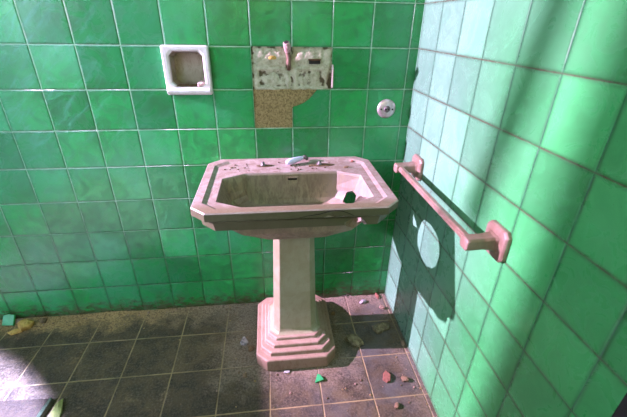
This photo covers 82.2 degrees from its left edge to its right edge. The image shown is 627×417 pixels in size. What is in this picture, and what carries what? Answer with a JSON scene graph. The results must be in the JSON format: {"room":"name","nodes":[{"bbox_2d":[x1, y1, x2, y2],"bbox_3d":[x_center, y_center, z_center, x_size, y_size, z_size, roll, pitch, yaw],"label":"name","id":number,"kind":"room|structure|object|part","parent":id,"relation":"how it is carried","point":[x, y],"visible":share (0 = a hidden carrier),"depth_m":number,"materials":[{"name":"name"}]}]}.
{"room":"abandoned bathroom","nodes":[
{"label":"abandoned bathroom","id":0,"kind":"room"},
{"bbox_2d":[0,0,424,319],"bbox_3d":[-0.728,-0.675,1.258,2.306,2.600,0.130,-2,28,-6],"label":"wall","id":1,"kind":"structure","parent":0,"point":[102,168],"depth_m":1.43,"materials":[{"name":"green tile"}]},
{"bbox_2d":[160,45,212,94],"bbox_3d":[-0.459,-0.506,1.316,0.162,0.169,0.074,-2,28,-6],"label":"soap dish","id":2,"kind":"object","parent":1,"relation":"attached to","point":[187,65],"visible":0.94,"depth_m":1.32,"materials":[{"name":"white ceramic"}]},
{"bbox_2d":[197,81,204,86],"bbox_3d":[-0.414,-0.464,1.334,0.035,0.020,0.027,-2,28,-6],"label":"scrap","id":3,"kind":"object","parent":2,"relation":"in","point":[200,83],"visible":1,"depth_m":1.32,"materials":[{"name":"white paper"}]},
{"bbox_2d":[283,41,290,70],"bbox_3d":[-0.094,-0.560,1.319,0.025,0.104,0.056,6,28,9],"label":"pipe","id":4,"kind":"object","parent":1,"relation":"attached to","point":[286,44],"visible":1,"depth_m":1.31,"materials":[{"name":"plastic"}]},
{"bbox_2d":[377,99,394,117],"bbox_3d":[0.298,-0.405,1.462,0.077,0.077,0.019,-2,28,-6],"label":"valve cover","id":5,"kind":"object","parent":1,"relation":"attached to","point":[386,107],"visible":1,"depth_m":1.46,"materials":[{"name":"silver metal"}]},
{"bbox_2d":[0,298,437,416],"bbox_3d":[-0.261,1.252,0.443,3.100,0.060,3.200,-2,28,-6],"label":"floor","id":6,"kind":"structure","parent":0,"point":[129,369],"depth_m":1.49,"materials":[{"name":"tile"}]},
{"bbox_2d":[2,314,15,325],"bbox_3d":[-1.431,0.524,1.689,0.051,0.048,0.039,-2,28,-6],"label":"shard","id":7,"kind":"object","parent":6,"relation":"on","point":[8,319],"visible":1,"depth_m":1.68},
{"bbox_2d":[7,328,22,334],"bbox_3d":[-1.371,0.565,1.651,0.064,0.015,0.028,-8,29,-17],"label":"flake","id":8,"kind":"object","parent":6,"relation":"on","point":[15,331],"visible":1,"depth_m":1.65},
{"bbox_2d":[17,319,33,330],"bbox_3d":[-1.344,0.539,1.673,0.064,0.041,0.061,-2,28,-6],"label":"lump","id":9,"kind":"object","parent":6,"relation":"on","point":[25,324],"visible":1,"depth_m":1.66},
{"bbox_2d":[0,398,53,416],"bbox_3d":[-1.155,0.776,1.240,0.380,0.025,0.248,-2,28,-6],"label":"stone slab","id":10,"kind":"object","parent":6,"relation":"on","point":[34,407],"visible":1,"depth_m":1.31,"materials":[{"name":"white stone"}]},
{"bbox_2d":[39,317,46,322],"bbox_3d":[-1.289,0.530,1.712,0.029,0.023,0.039,-2,28,-6],"label":"chip","id":11,"kind":"object","parent":6,"relation":"on","point":[44,319],"visible":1,"depth_m":1.71,"materials":[{"name":"brown stone"}]},
{"bbox_2d":[48,399,62,416],"bbox_3d":[-0.937,0.745,1.311,0.042,0.020,0.110,-2,28,-6],"label":"shard","id":12,"kind":"object","parent":6,"relation":"on","point":[56,411],"visible":1,"depth_m":1.31},
{"bbox_2d":[0,294,385,324],"bbox_3d":[-0.736,0.532,1.746,2.264,0.012,0.130,-2,28,-6],"label":"drift","id":13,"kind":"object","parent":6,"relation":"on","point":[113,315],"visible":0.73,"depth_m":1.79,"materials":[{"name":"soil"}]},
{"bbox_2d":[240,336,247,345],"bbox_3d":[-0.310,0.593,1.610,0.037,0.037,0.034,-2,28,-6],"label":"stone","id":14,"kind":"object","parent":6,"relation":"on","point":[244,341],"visible":1,"depth_m":1.60,"materials":[{"name":"grey stone"}]},
{"bbox_2d":[248,345,254,351],"bbox_3d":[-0.275,0.615,1.586,0.030,0.021,0.027,-2,28,-6],"label":"stone","id":15,"kind":"object","parent":6,"relation":"on","point":[250,347],"visible":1,"depth_m":1.58,"materials":[{"name":"brown stone"}]},
{"bbox_2d":[190,156,398,370],"bbox_3d":[-0.078,0.239,1.481,0.660,0.793,0.482,-2,28,-6],"label":"pedestal sink","id":16,"kind":"object","parent":6,"relation":"on","point":[285,206],"visible":1,"depth_m":1.40,"materials":[{"name":"ceramic"}]},
{"bbox_2d":[190,156,398,239],"bbox_3d":[-0.074,-0.018,1.348,0.660,0.192,0.482,-2,28,-6],"label":"basin","id":17,"kind":"object","parent":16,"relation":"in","point":[265,201],"depth_m":1.31,"materials":[{"name":"ceramic"}]},
{"bbox_2d":[286,155,308,164],"bbox_3d":[-0.067,-0.199,1.467,0.107,0.027,0.025,-17,33,-31],"label":"lever","id":18,"kind":"object","parent":16,"relation":"on","point":[293,160],"visible":1,"depth_m":1.45,"materials":[{"name":"silver metal"}]},
{"bbox_2d":[315,374,323,382],"bbox_3d":[0.023,0.689,1.461,0.038,0.015,0.034,-2,28,-6],"label":"shard","id":19,"kind":"object","parent":6,"relation":"on","point":[319,377],"visible":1,"depth_m":1.45},
{"bbox_2d":[346,334,363,346],"bbox_3d":[0.190,0.595,1.623,0.074,0.038,0.062,-2,28,-6],"label":"stone","id":20,"kind":"object","parent":6,"relation":"on","point":[355,340],"visible":1,"depth_m":1.61,"materials":[{"name":"stone"}]},
{"bbox_2d":[372,322,389,333],"bbox_3d":[0.323,0.558,1.698,0.084,0.040,0.050,-9,29,-19],"label":"stone","id":21,"kind":"object","parent":6,"relation":"on","point":[378,328],"visible":1,"depth_m":1.69,"materials":[{"name":"stone"}]},
{"bbox_2d":[383,370,390,382],"bbox_3d":[0.300,0.687,1.471,0.031,0.017,0.050,6,28,9],"label":"fragment","id":22,"kind":"object","parent":6,"relation":"on","point":[386,376],"visible":1,"depth_m":1.46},
{"bbox_2d":[401,376,408,381],"bbox_3d":[0.372,0.692,1.464,0.035,0.018,0.023,7,28,11],"label":"stone","id":23,"kind":"object","parent":6,"relation":"on","point":[404,378],"visible":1,"depth_m":1.46,"materials":[{"name":"stone"}]},
{"bbox_2d":[385,0,626,416],"bbox_3d":[0.537,-0.446,0.859,0.140,2.600,1.139,-2,28,-6],"label":"wall","id":24,"kind":"structure","parent":0,"point":[518,113],"depth_m":0.85,"materials":[{"name":"green tile"}]},
{"bbox_2d":[393,154,511,262],"bbox_3d":[0.399,-0.038,1.169,0.098,0.096,0.640,-2,28,-6],"label":"towel rail","id":25,"kind":"object","parent":24,"relation":"attached to","point":[496,240],"visible":1,"depth_m":0.93,"materials":[{"name":"ceramic"}]},
{"bbox_3d":[0.407,-0.162,1.417,0.017,0.090,0.090,-2,28,-6],"label":"wall plate","id":26,"kind":"part","parent":25,"relation":"part of","materials":[{"name":"ceramic"}]},
{"bbox_3d":[0.471,0.084,0.930,0.017,0.090,0.090,-2,28,-6],"label":"wall plate","id":27,"kind":"part","parent":25,"relation":"part of","materials":[{"name":"ceramic"}]},
{"bbox_2d":[612,393,626,416],"bbox_3d":[0.615,-0.179,0.347,0.159,2.600,0.025,-2,28,-6],"label":"trim","id":28,"kind":"structure","parent":24,"relation":"attached to","point":[621,411],"depth_m":0.61,"materials":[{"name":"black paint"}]}
]}

